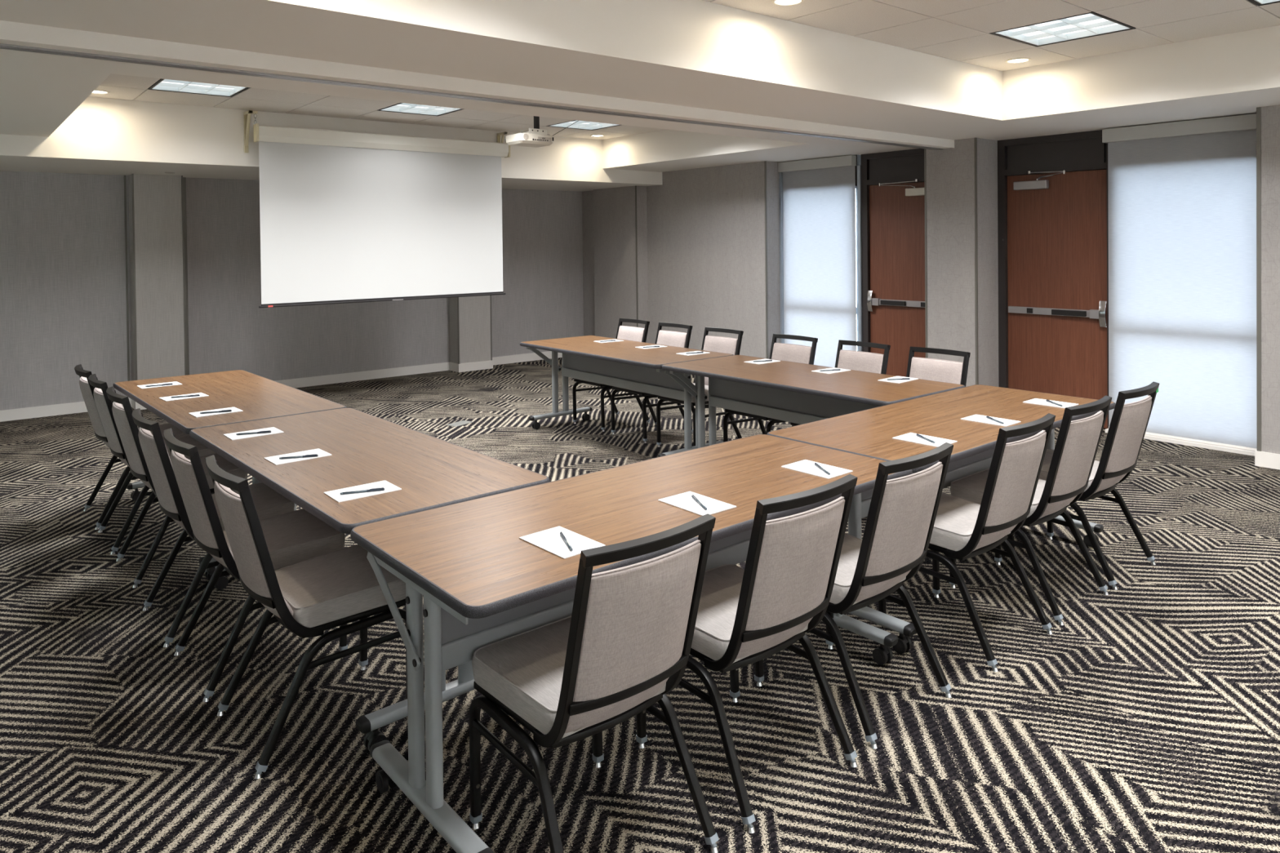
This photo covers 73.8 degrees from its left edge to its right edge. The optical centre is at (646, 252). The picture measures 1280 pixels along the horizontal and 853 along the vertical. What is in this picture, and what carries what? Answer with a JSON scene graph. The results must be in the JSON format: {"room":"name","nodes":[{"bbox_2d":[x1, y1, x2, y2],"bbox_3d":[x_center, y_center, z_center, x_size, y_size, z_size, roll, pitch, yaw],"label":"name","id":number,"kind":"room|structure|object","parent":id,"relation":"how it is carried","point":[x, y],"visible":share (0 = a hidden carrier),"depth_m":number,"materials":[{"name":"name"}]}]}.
{"room":"conference room","nodes":[
{"label":"conference room","id":0,"kind":"room"},
{"bbox_2d":[128,173,184,380],"bbox_3d":[-4.874,0.366,8.489,0.429,2.361,0.252,-1,1,-40],"label":"pillar","id":1,"kind":"structure","parent":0,"point":[157,200],"depth_m":8.38,"materials":[{"name":"paint"}]},
{"bbox_2d":[131,173,137,380],"bbox_3d":[-4.958,0.334,8.257,0.014,2.189,0.014,-1,1,-40],"label":"trim","id":2,"kind":"structure","parent":1,"relation":"attached to","point":[132,175],"depth_m":8.25,"materials":[{"name":"grey metal"}]},
{"bbox_2d":[0,170,583,410],"bbox_3d":[-4.082,0.335,9.428,9.700,2.441,0.200,-1,1,-40],"label":"wall","id":3,"kind":"structure","parent":0,"point":[63,299],"depth_m":8.94,"materials":[{"name":"grey paint"}]},
{"bbox_2d":[124,175,129,381],"bbox_3d":[-5.133,0.333,8.419,0.017,2.189,0.008,-1,1,-40],"label":"trim","id":4,"kind":"structure","parent":3,"relation":"attached to","point":[125,184],"depth_m":8.42,"materials":[{"name":"grey"}]},
{"bbox_2d":[181,175,189,375],"bbox_3d":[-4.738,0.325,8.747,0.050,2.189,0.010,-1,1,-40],"label":"trim","id":5,"kind":"structure","parent":3,"relation":"attached to","point":[184,178],"depth_m":8.75,"materials":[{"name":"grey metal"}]},
{"bbox_2d":[0,351,562,422],"bbox_3d":[-4.149,1.460,9.081,8.714,0.102,0.256,-1,1,-40],"label":"baseboard","id":6,"kind":"structure","parent":3,"relation":"attached to","point":[80,406],"depth_m":9.84,"materials":[{"name":"white paint"}]},
{"bbox_2d":[448,295,491,364],"bbox_3d":[-2.221,0.308,10.694,0.450,2.361,0.252,-1,1,-40],"label":"wall","id":7,"kind":"structure","parent":0,"point":[474,312],"depth_m":10.59,"materials":[{"name":"paint"}]},
{"bbox_2d":[457,297,459,364],"bbox_3d":[-2.315,0.276,10.453,0.013,2.189,0.014,-1,1,-40],"label":"trim","id":8,"kind":"structure","parent":7,"relation":"attached to","point":[457,297],"depth_m":10.46,"materials":[{"name":"grey paint"}]},
{"bbox_2d":[489,295,492,359],"bbox_3d":[-1.969,0.268,10.741,0.013,2.189,0.014,-1,1,-40],"label":"trim","id":9,"kind":"structure","parent":7,"relation":"attached to","point":[490,295],"depth_m":10.74,"materials":[{"name":"grey"}]},
{"bbox_2d":[0,357,1279,852],"bbox_3d":[-0.106,1.575,4.676,9.700,0.100,12.600,-1,1,-40],"label":"floor","id":10,"kind":"structure","parent":0,"point":[1147,721],"depth_m":2.91,"materials":[{"name":"carpet"}]},
{"bbox_2d":[74,364,190,529],"bbox_3d":[-3.064,1.108,5.095,0.574,0.888,0.471,-1,1,-40],"label":"chair","id":11,"kind":"object","parent":10,"relation":"on","point":[86,389],"visible":0.39,"depth_m":4.88,"materials":[{"name":"black metal"}]},
{"bbox_2d":[88,373,215,555],"bbox_3d":[-2.728,1.109,4.705,0.574,0.888,0.471,-1,1,-40],"label":"chair","id":12,"kind":"object","parent":10,"relation":"on","point":[104,405],"visible":0.41,"depth_m":4.49,"materials":[{"name":"black metal"}]},
{"bbox_2d":[106,386,247,587],"bbox_3d":[-2.357,1.111,4.274,0.574,0.888,0.471,-1,1,-40],"label":"chair","id":13,"kind":"object","parent":10,"relation":"on","point":[128,431],"visible":0.52,"depth_m":4.05,"materials":[{"name":"black metal"}]},
{"bbox_2d":[131,408,294,647],"bbox_3d":[-1.877,1.114,3.686,0.574,0.888,0.471,-1,1,-40],"label":"chair","id":14,"kind":"object","parent":10,"relation":"on","point":[268,502],"visible":0.59,"depth_m":3.47,"materials":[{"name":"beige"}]},
{"bbox_2d":[113,369,346,581],"bbox_3d":[-2.423,1.175,4.853,0.760,0.744,1.829,-1,1,-41],"label":"folding table","id":15,"kind":"object","parent":10,"relation":"on","point":[260,397],"visible":0.39,"depth_m":4.68,"materials":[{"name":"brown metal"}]},
{"bbox_2d":[136,381,182,389],"bbox_3d":[-2.945,0.803,5.154,0.216,0.003,0.140,-1,1,-42],"label":"notepad","id":16,"kind":"object","parent":15,"relation":"on","point":[175,383],"visible":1,"depth_m":5.14,"materials":[{"name":"white paper"}]},
{"bbox_2d":[145,382,173,386],"bbox_3d":[-2.927,0.797,5.118,0.142,0.010,0.008,-1,1,-32],"label":"pen","id":17,"kind":"object","parent":16,"relation":"on","point":[170,384],"visible":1,"depth_m":5.12,"materials":[{"name":"grey"}]},
{"bbox_2d":[159,392,208,401],"bbox_3d":[-2.574,0.805,4.744,0.216,0.003,0.140,-1,1,-44],"label":"notepad","id":18,"kind":"object","parent":15,"relation":"on","point":[165,398],"visible":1,"depth_m":4.72,"materials":[{"name":"white paper"}]},
{"bbox_2d":[170,394,199,398],"bbox_3d":[-2.558,0.798,4.728,0.142,0.010,0.008,-1,1,-24],"label":"pen","id":19,"kind":"object","parent":18,"relation":"on","point":[193,395],"visible":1,"depth_m":4.73,"materials":[{"name":"grey"}]},
{"bbox_2d":[188,407,243,417],"bbox_3d":[-2.173,0.806,4.300,0.216,0.003,0.140,-1,1,-43],"label":"notepad","id":20,"kind":"object","parent":15,"relation":"on","point":[197,414],"visible":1,"depth_m":4.28,"materials":[{"name":"white paper"}]},
{"bbox_2d":[200,409,231,413],"bbox_3d":[-2.160,0.800,4.275,0.142,0.010,0.009,-1,1,-22],"label":"pen","id":21,"kind":"object","parent":20,"relation":"on","point":[223,411],"visible":1,"depth_m":4.27,"materials":[{"name":"grey"}]},
{"bbox_2d":[163,428,347,702],"bbox_3d":[-1.512,1.115,3.278,0.574,0.888,0.471,-1,1,-40],"label":"chair","id":22,"kind":"object","parent":10,"relation":"on","point":[294,537],"visible":0.73,"depth_m":3.14,"materials":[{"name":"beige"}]},
{"bbox_2d":[204,454,407,778],"bbox_3d":[-1.132,1.117,2.849,0.574,0.888,0.471,-1,1,-40],"label":"chair","id":23,"kind":"object","parent":10,"relation":"on","point":[310,597],"visible":0.91,"depth_m":2.72,"materials":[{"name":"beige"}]},
{"bbox_2d":[189,408,549,751],"bbox_3d":[-1.213,1.180,3.477,0.760,0.744,1.829,-1,1,-41],"label":"folding table","id":24,"kind":"object","parent":10,"relation":"on","point":[430,472],"visible":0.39,"depth_m":3.19,"materials":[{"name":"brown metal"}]},
{"bbox_2d":[222,426,284,439],"bbox_3d":[-1.753,0.808,3.802,0.216,0.003,0.140,-1,1,-41],"label":"notepad","id":25,"kind":"object","parent":24,"relation":"on","point":[233,436],"visible":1,"depth_m":3.79,"materials":[{"name":"white paper"}]},
{"bbox_2d":[235,430,271,435],"bbox_3d":[-1.744,0.801,3.785,0.142,0.010,0.008,-1,1,-20],"label":"pen","id":26,"kind":"object","parent":25,"relation":"on","point":[268,431],"visible":1,"depth_m":3.78,"materials":[{"name":"grey"}]},
{"bbox_2d":[263,448,332,465],"bbox_3d":[-1.381,0.810,3.379,0.216,0.003,0.140,-1,1,-42],"label":"notepad","id":27,"kind":"object","parent":24,"relation":"on","point":[275,460],"visible":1,"depth_m":3.37,"materials":[{"name":"white paper"}]},
{"bbox_2d":[279,453,318,459],"bbox_3d":[-1.366,0.803,3.349,0.142,0.010,0.009,-1,1,-16],"label":"pen","id":28,"kind":"object","parent":27,"relation":"on","point":[314,455],"visible":1,"depth_m":3.35,"materials":[{"name":"grey"}]},
{"bbox_2d":[323,480,401,502],"bbox_3d":[-0.964,0.812,2.897,0.216,0.003,0.140,-1,1,-40],"label":"notepad","id":29,"kind":"object","parent":24,"relation":"on","point":[335,495],"visible":1,"depth_m":2.89,"materials":[{"name":"white paper"}]},
{"bbox_2d":[340,487,384,494],"bbox_3d":[-0.957,0.805,2.873,0.142,0.010,0.008,-1,1,-20],"label":"pen","id":30,"kind":"object","parent":29,"relation":"on","point":[380,488],"visible":1,"depth_m":2.87,"materials":[{"name":"grey"}]},
{"bbox_2d":[446,420,473,426],"bbox_3d":[-1.638,1.501,7.472,0.120,0.006,0.210,0,1,33],"label":"box","id":31,"kind":"object","parent":10,"relation":"on","point":[463,422],"visible":1,"depth_m":7.47,"materials":[{"name":"grey"}]},
{"bbox_2d":[469,513,719,852],"bbox_3d":[-0.141,1.114,2.239,0.471,0.888,0.574,-1,1,-40],"label":"chair","id":32,"kind":"object","parent":10,"relation":"on","point":[625,642],"visible":1,"depth_m":2.09,"materials":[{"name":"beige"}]},
{"bbox_2d":[572,318,650,431],"bbox_3d":[-0.296,1.047,7.442,0.574,0.888,0.471,-1,1,-40],"label":"chair","id":33,"kind":"object","parent":10,"relation":"on","point":[624,332],"visible":0.35,"depth_m":7.43,"materials":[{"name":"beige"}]},
{"bbox_2d":[520,335,733,457],"bbox_3d":[-0.208,1.127,6.730,0.760,0.744,1.829,-1,1,-39],"label":"folding table","id":34,"kind":"object","parent":10,"relation":"on","point":[620,364],"visible":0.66,"depth_m":6.66,"materials":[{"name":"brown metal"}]},
{"bbox_2d":[594,339,623,342],"bbox_3d":[-0.318,0.748,7.182,0.216,0.003,0.140,-1,1,-34],"label":"notepad","id":35,"kind":"object","parent":34,"relation":"on","point":[616,340],"visible":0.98,"depth_m":7.14,"materials":[{"name":"white paper"}]},
{"bbox_2d":[635,344,667,349],"bbox_3d":[0.038,0.750,6.757,0.216,0.003,0.140,-1,1,-35],"label":"notepad","id":36,"kind":"object","parent":34,"relation":"on","point":[660,346],"visible":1,"depth_m":6.73,"materials":[{"name":"white paper"}]},
{"bbox_2d":[675,351,710,355],"bbox_3d":[0.347,0.752,6.349,0.216,0.003,0.140,-1,1,-38],"label":"notepad","id":37,"kind":"object","parent":34,"relation":"on","point":[682,353],"visible":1,"depth_m":6.31,"materials":[{"name":"white paper"}]},
{"bbox_2d":[350,434,912,852],"bbox_3d":[0.055,1.175,2.833,1.829,0.744,0.760,-1,1,-40],"label":"folding table","id":38,"kind":"object","parent":10,"relation":"on","point":[481,584],"visible":0.76,"depth_m":2.47,"materials":[{"name":"brown wood"}]},
{"bbox_2d":[519,526,605,559],"bbox_3d":[-0.238,0.810,2.386,0.140,0.003,0.216,-1,1,-42],"label":"notepad","id":39,"kind":"object","parent":38,"relation":"on","point":[550,540],"visible":0.96,"depth_m":2.38,"materials":[{"name":"white paper"}]},
{"bbox_2d":[560,531,573,551],"bbox_3d":[-0.224,0.804,2.372,0.009,0.010,0.142,-1,1,-17],"label":"pen","id":40,"kind":"object","parent":39,"relation":"on","point":[562,535],"visible":1,"depth_m":2.37,"materials":[{"name":"grey metal"}]},
{"bbox_2d":[657,491,736,515],"bbox_3d":[0.160,0.802,2.720,0.140,0.003,0.216,-1,1,-40],"label":"notepad","id":41,"kind":"object","parent":38,"relation":"on","point":[685,501],"visible":0.96,"depth_m":2.71,"materials":[{"name":"white paper"}]},
{"bbox_2d":[691,494,706,510],"bbox_3d":[0.168,0.795,2.712,0.008,0.010,0.142,-1,1,-15],"label":"pen","id":42,"kind":"object","parent":41,"relation":"on","point":[693,496],"visible":1,"depth_m":2.71,"materials":[{"name":"grey metal"}]},
{"bbox_2d":[781,459,853,479],"bbox_3d":[0.621,0.791,3.114,0.140,0.003,0.216,-1,1,-41],"label":"notepad","id":43,"kind":"object","parent":38,"relation":"on","point":[805,466],"visible":1,"depth_m":3.10,"materials":[{"name":"white paper"}]},
{"bbox_2d":[813,462,830,475],"bbox_3d":[0.637,0.785,3.093,0.008,0.010,0.142,-1,1,-10],"label":"pen","id":44,"kind":"object","parent":43,"relation":"on","point":[815,464],"visible":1,"depth_m":3.09,"materials":[{"name":"grey metal"}]},
{"bbox_2d":[610,322,693,443],"bbox_3d":[0.056,1.049,7.019,0.574,0.888,0.471,-1,1,-40],"label":"chair","id":45,"kind":"object","parent":10,"relation":"on","point":[677,339],"visible":0.31,"depth_m":7.02,"materials":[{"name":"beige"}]},
{"bbox_2d":[656,327,743,447],"bbox_3d":[0.425,1.050,6.574,0.574,0.888,0.471,-1,1,-40],"label":"chair","id":46,"kind":"object","parent":10,"relation":"on","point":[710,343],"visible":0.3,"depth_m":6.58,"materials":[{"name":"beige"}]},
{"bbox_2d":[635,474,857,833],"bbox_3d":[0.306,1.104,2.594,0.471,0.888,0.574,-1,1,-39],"label":"chair","id":47,"kind":"object","parent":10,"relation":"on","point":[748,615],"visible":0.91,"depth_m":2.42,"materials":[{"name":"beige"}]},
{"bbox_2d":[723,333,817,442],"bbox_3d":[0.893,1.052,6.043,0.574,0.888,0.471,-1,1,-40],"label":"chair","id":48,"kind":"object","parent":10,"relation":"on","point":[779,351],"visible":0.21,"depth_m":6.12,"materials":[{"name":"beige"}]},
{"bbox_2d":[662,355,964,448],"bbox_3d":[0.963,1.132,5.322,0.760,0.744,1.829,-1,1,-39],"label":"folding table","id":49,"kind":"object","parent":10,"relation":"on","point":[782,390],"visible":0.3,"depth_m":5.35,"materials":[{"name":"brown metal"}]},
{"bbox_2d":[743,359,780,364],"bbox_3d":[0.798,0.753,5.879,0.216,0.003,0.140,-1,1,-39],"label":"notepad","id":50,"kind":"object","parent":49,"relation":"on","point":[772,361],"visible":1,"depth_m":5.85,"materials":[{"name":"white paper"}]},
{"bbox_2d":[752,360,772,361],"bbox_3d":[0.799,0.746,5.861,0.142,0.010,0.009,-1,1,-16],"label":"pen","id":51,"kind":"object","parent":50,"relation":"on","point":[762,360],"visible":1,"depth_m":5.86,"materials":[{"name":"grey"}]},
{"bbox_2d":[811,367,850,373],"bbox_3d":[1.177,0.755,5.436,0.216,0.003,0.140,-1,1,-38],"label":"notepad","id":52,"kind":"object","parent":49,"relation":"on","point":[832,368],"visible":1,"depth_m":5.41,"materials":[{"name":"white paper"}]},
{"bbox_2d":[819,368,840,371],"bbox_3d":[1.167,0.748,5.415,0.142,0.010,0.008,-1,1,-14],"label":"pen","id":53,"kind":"object","parent":52,"relation":"on","point":[833,369],"visible":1,"depth_m":5.41,"materials":[{"name":"grey"}]},
{"bbox_2d":[878,376,918,383],"bbox_3d":[1.496,0.756,5.064,0.216,0.003,0.140,-1,1,-42],"label":"notepad","id":54,"kind":"object","parent":49,"relation":"on","point":[898,381],"visible":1,"depth_m":5.04,"materials":[{"name":"white paper"}]},
{"bbox_2d":[886,377,910,380],"bbox_3d":[1.491,0.750,5.042,0.142,0.010,0.008,-1,1,-8],"label":"pen","id":55,"kind":"object","parent":54,"relation":"on","point":[902,378],"visible":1,"depth_m":5.04,"materials":[{"name":"grey"}]},
{"bbox_2d":[790,339,890,426],"bbox_3d":[1.280,1.054,5.600,0.574,0.888,0.471,-1,1,-40],"label":"chair","id":56,"kind":"object","parent":10,"relation":"on","point":[867,362],"visible":0.22,"depth_m":5.72,"materials":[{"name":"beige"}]},
{"bbox_2d":[754,442,953,749],"bbox_3d":[0.725,1.095,2.965,0.471,0.888,0.574,-1,1,-41],"label":"chair","id":57,"kind":"object","parent":10,"relation":"on","point":[894,545],"visible":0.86,"depth_m":2.77,"materials":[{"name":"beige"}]},
{"bbox_2d":[906,346,970,386],"bbox_3d":[1.655,1.055,5.196,0.574,0.888,0.471,-1,1,-41],"label":"chair","id":58,"kind":"object","parent":10,"relation":"on","point":[922,368],"visible":0.2,"depth_m":5.33,"materials":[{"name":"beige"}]},
{"bbox_2d":[767,384,1115,653],"bbox_3d":[1.452,1.144,4.018,1.829,0.744,0.760,-1,1,-40],"label":"folding table","id":59,"kind":"object","parent":10,"relation":"on","point":[869,433],"visible":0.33,"depth_m":3.85,"materials":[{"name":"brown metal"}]},
{"bbox_2d":[892,432,957,447],"bbox_3d":[1.157,0.780,3.545,0.140,0.003,0.216,-1,1,-41],"label":"notepad","id":60,"kind":"object","parent":59,"relation":"on","point":[911,437],"visible":0.94,"depth_m":3.54,"materials":[{"name":"white paper"}]},
{"bbox_2d":[915,433,935,443],"bbox_3d":[1.160,0.773,3.542,0.008,0.010,0.142,-1,1,-12],"label":"pen","id":61,"kind":"object","parent":60,"relation":"on","point":[917,434],"visible":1,"depth_m":3.54,"materials":[{"name":"grey"}]},
{"bbox_2d":[960,414,1021,426],"bbox_3d":[1.578,0.770,3.908,0.140,0.003,0.216,-1,1,-41],"label":"notepad","id":62,"kind":"object","parent":59,"relation":"on","point":[976,418],"visible":1,"depth_m":3.90,"materials":[{"name":"white paper"}]},
{"bbox_2d":[986,415,1004,423],"bbox_3d":[1.588,0.764,3.886,0.008,0.010,0.142,-1,1,-8],"label":"pen","id":63,"kind":"object","parent":62,"relation":"on","point":[987,416],"visible":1,"depth_m":3.89,"materials":[{"name":"grey"}]},
{"bbox_2d":[1022,398,1078,408],"bbox_3d":[2.036,0.760,4.294,0.140,0.003,0.216,-1,1,-41],"label":"notepad","id":64,"kind":"object","parent":59,"relation":"on","point":[1036,401],"visible":0.96,"depth_m":4.29,"materials":[{"name":"white paper"}]},
{"bbox_2d":[1045,399,1062,406],"bbox_3d":[2.041,0.754,4.267,0.009,0.010,0.142,-1,1,-5],"label":"pen","id":65,"kind":"object","parent":64,"relation":"on","point":[1046,400],"visible":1,"depth_m":4.26,"materials":[{"name":"grey"}]},
{"bbox_2d":[878,413,1055,671],"bbox_3d":[1.292,1.083,3.426,0.471,0.888,0.574,-1,1,-41],"label":"chair","id":66,"kind":"object","parent":10,"relation":"on","point":[963,529],"visible":0.84,"depth_m":3.25,"materials":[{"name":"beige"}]},
{"bbox_2d":[949,395,1111,625],"bbox_3d":[1.714,1.073,3.792,0.471,0.888,0.574,-1,1,-40],"label":"chair","id":67,"kind":"object","parent":10,"relation":"on","point":[1077,442],"visible":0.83,"depth_m":3.60,"materials":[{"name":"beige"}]},
{"bbox_2d":[1008,382,1159,590],"bbox_3d":[2.125,1.064,4.134,0.471,0.888,0.574,-1,1,-40],"label":"chair","id":68,"kind":"object","parent":10,"relation":"on","point":[1129,422],"visible":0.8,"depth_m":3.92,"materials":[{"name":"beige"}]},
{"bbox_2d":[0,0,1279,191],"bbox_3d":[-0.137,-1.276,4.638,9.700,1.021,12.600,-1,1,-40],"label":"ceiling","id":69,"kind":"structure","parent":0,"point":[935,68],"depth_m":5.18,"materials":[{"name":"white paint"}]},
{"bbox_2d":[92,89,109,93],"bbox_3d":[-4.251,-1.248,6.594,0.164,0.016,0.164,-1,1,-40],"label":"recessed light","id":70,"kind":"object","parent":69,"relation":"in","point":[98,91],"visible":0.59,"depth_m":6.60,"materials":[{"name":"white"}]},
{"bbox_2d":[147,78,249,97],"bbox_3d":[-3.404,-1.284,6.494,0.594,0.060,0.594,-1,1,-40],"label":"ceiling light","id":71,"kind":"object","parent":69,"relation":"attached to","point":[167,85],"visible":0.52,"depth_m":6.59,"materials":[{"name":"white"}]},
{"bbox_2d":[243,110,257,152],"bbox_3d":[-3.494,-1.064,7.526,0.072,0.356,0.170,-1,1,-40],"label":"bracket","id":72,"kind":"object","parent":69,"relation":"attached to","point":[246,115],"visible":1,"depth_m":7.54,"materials":[{"name":"beige metal"}]},
{"bbox_2d":[253,123,510,307],"bbox_3d":[-2.446,-0.339,8.293,2.543,1.617,0.100,-1,1,-40],"label":"projection screen","id":73,"kind":"object","parent":72,"relation":"hanging from","point":[345,217],"visible":0.91,"depth_m":8.16,"materials":[{"name":"white fabric"}]},
{"bbox_2d":[377,102,464,115],"bbox_3d":[-2.015,-1.314,7.648,0.594,0.060,0.594,-1,1,-40],"label":"ceiling light","id":74,"kind":"object","parent":69,"relation":"attached to","point":[406,108],"visible":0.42,"depth_m":7.75,"materials":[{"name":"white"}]},
{"bbox_2d":[0,20,954,150],"bbox_3d":[-0.679,-0.890,4.831,8.700,0.084,0.182,-1,1,-40],"label":"ceiling beam","id":75,"kind":"structure","parent":69,"relation":"attached to","point":[16,36],"depth_m":4.24,"materials":[{"name":"white paint"}]},
{"bbox_2d":[496,131,506,142],"bbox_3d":[-1.548,-1.107,9.143,0.032,0.356,0.170,-1,1,-40],"label":"bracket","id":76,"kind":"object","parent":69,"relation":"attached to","point":[498,135],"visible":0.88,"depth_m":9.13,"materials":[{"name":"beige metal"}]},
{"bbox_2d":[505,115,578,146],"bbox_3d":[-0.836,-1.130,7.758,0.895,0.342,0.300,-1,1,-40],"label":"projector","id":77,"kind":"object","parent":69,"relation":"hanging from","point":[535,136],"visible":0.96,"depth_m":7.51,"materials":[{"name":"beige plastic"}]},
{"bbox_2d":[523,133,528,139],"bbox_3d":[-1.048,-1.006,7.393,0.050,0.050,0.004,-1,1,-40],"label":"speaker grille","id":78,"kind":"object","parent":77,"relation":"attached to","point":[525,135],"depth_m":7.39,"materials":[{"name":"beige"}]},
{"bbox_2d":[546,120,619,130],"bbox_3d":[-0.626,-1.345,8.802,0.594,0.060,0.594,-1,1,-40],"label":"ceiling light","id":79,"kind":"object","parent":69,"relation":"attached to","point":[584,125],"visible":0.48,"depth_m":8.91,"materials":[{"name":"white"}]},
{"bbox_2d":[590,134,604,136],"bbox_3d":[-0.556,-1.329,9.664,0.164,0.016,0.164,-1,1,-40],"label":"recessed light","id":80,"kind":"object","parent":69,"relation":"in","point":[591,135],"visible":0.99,"depth_m":9.66,"materials":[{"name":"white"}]},
{"bbox_2d":[771,0,804,5],"bbox_3d":[0.726,-1.295,4.371,0.164,0.016,0.164,-1,1,-40],"label":"recessed light","id":81,"kind":"object","parent":69,"relation":"in","point":[781,2],"visible":1,"depth_m":4.39,"materials":[{"name":"beige"}]},
{"bbox_2d":[1004,57,1031,62],"bbox_3d":[2.576,-1.335,5.909,0.164,0.016,0.164,-1,1,-40],"label":"recessed light","id":82,"kind":"object","parent":69,"relation":"in","point":[1015,60],"visible":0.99,"depth_m":5.90,"materials":[{"name":"white"}]},
{"bbox_2d":[989,11,1136,46],"bbox_3d":[2.480,-1.351,5.085,0.594,0.060,0.594,-1,1,-40],"label":"ceiling light","id":83,"kind":"object","parent":69,"relation":"attached to","point":[1092,24],"visible":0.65,"depth_m":5.15,"materials":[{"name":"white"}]},
{"bbox_2d":[1248,0,1279,5],"bbox_3d":[3.249,-1.347,4.159,0.594,0.060,0.594,-1,1,-40],"label":"ceiling light","id":84,"kind":"object","parent":69,"relation":"attached to","point":[1259,2],"visible":1,"depth_m":4.52,"materials":[{"name":"white"}]},
{"bbox_2d":[582,105,1279,453],"bbox_3d":[3.216,0.227,7.372,0.700,2.551,12.310,-1,1,-40],"label":"wall","id":85,"kind":"structure","parent":0,"point":[701,231],"depth_m":9.57,"materials":[{"name":"paint"}]},
{"bbox_2d":[635,185,638,327],"bbox_3d":[-0.123,0.247,10.845,0.014,2.189,0.015,-1,1,-40],"label":"trim","id":86,"kind":"structure","parent":85,"relation":"attached to","point":[635,185],"depth_m":10.84,"materials":[{"name":"grey"}]},
{"bbox_2d":[764,160,768,358],"bbox_3d":[1.321,0.170,9.391,0.017,2.349,0.017,-1,1,-40],"label":"trim","id":87,"kind":"structure","parent":85,"relation":"attached to","point":[765,162],"depth_m":9.38,"materials":[{"name":"grey"}]},
{"bbox_2d":[778,154,862,351],"bbox_3d":[1.940,0.192,9.219,0.300,2.501,1.052,-1,1,-40],"label":"window","id":88,"kind":"structure","parent":85,"relation":"in","point":[858,157],"depth_m":8.79,"materials":[{"name":"silver metal"}]},
{"bbox_2d":[777,155,856,367],"bbox_3d":[1.826,0.208,9.150,0.085,2.416,1.001,-1,1,-40],"label":"roller blind","id":89,"kind":"object","parent":88,"relation":"attached to","point":[819,194],"visible":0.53,"depth_m":9.12,"materials":[{"name":"grey fabric"}]},
{"bbox_2d":[861,148,925,377],"bbox_3d":[2.561,0.205,8.419,0.369,2.481,0.977,-1,1,-40],"label":"door","id":90,"kind":"structure","parent":85,"relation":"in","point":[893,198],"depth_m":8.50,"materials":[{"name":"brown wood"}]},
{"bbox_2d":[924,148,927,358],"bbox_3d":[2.555,0.178,7.780,0.017,2.349,0.017,-1,1,-40],"label":"trim","id":91,"kind":"structure","parent":85,"relation":"attached to","point":[925,149],"depth_m":7.77,"materials":[{"name":"grey metal"}]},
{"bbox_2d":[973,137,978,384],"bbox_3d":[2.867,0.179,7.405,0.017,2.349,0.017,-1,1,-40],"label":"trim","id":92,"kind":"structure","parent":85,"relation":"attached to","point":[975,138],"depth_m":7.40,"materials":[{"name":"grey"}]},
{"bbox_2d":[997,129,1108,428],"bbox_3d":[3.491,0.210,7.300,0.369,2.481,0.956,-1,1,-40],"label":"door","id":93,"kind":"structure","parent":85,"relation":"in","point":[1053,214],"depth_m":7.28,"materials":[{"name":"brown wood"}]},
{"bbox_2d":[1102,113,1257,450],"bbox_3d":[4.062,0.220,6.460,0.085,2.416,1.115,-1,1,-40],"label":"roller blind","id":94,"kind":"object","parent":85,"relation":"attached to","point":[1182,194],"visible":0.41,"depth_m":6.45,"materials":[{"name":"grey fabric"}]},
{"bbox_2d":[1105,428,1254,456],"bbox_3d":[4.103,1.442,6.489,0.125,0.026,1.110,-1,1,-40],"label":"trim","id":95,"kind":"structure","parent":85,"relation":"attached to","point":[1222,448],"depth_m":6.37,"materials":[{"name":"white paint"}]},
{"bbox_2d":[1256,106,1261,451],"bbox_3d":[4.185,0.186,5.821,0.020,2.349,0.025,-1,1,-40],"label":"trim","id":96,"kind":"structure","parent":85,"relation":"attached to","point":[1258,108],"depth_m":5.81,"materials":[{"name":"grey"}]},
{"bbox_2d":[1254,449,1279,469],"bbox_3d":[3.111,1.403,7.339,0.484,0.102,12.186,-1,1,-40],"label":"baseboard","id":97,"kind":"structure","parent":85,"relation":"attached to","point":[1266,460],"depth_m":5.79,"materials":[{"name":"white paint"}]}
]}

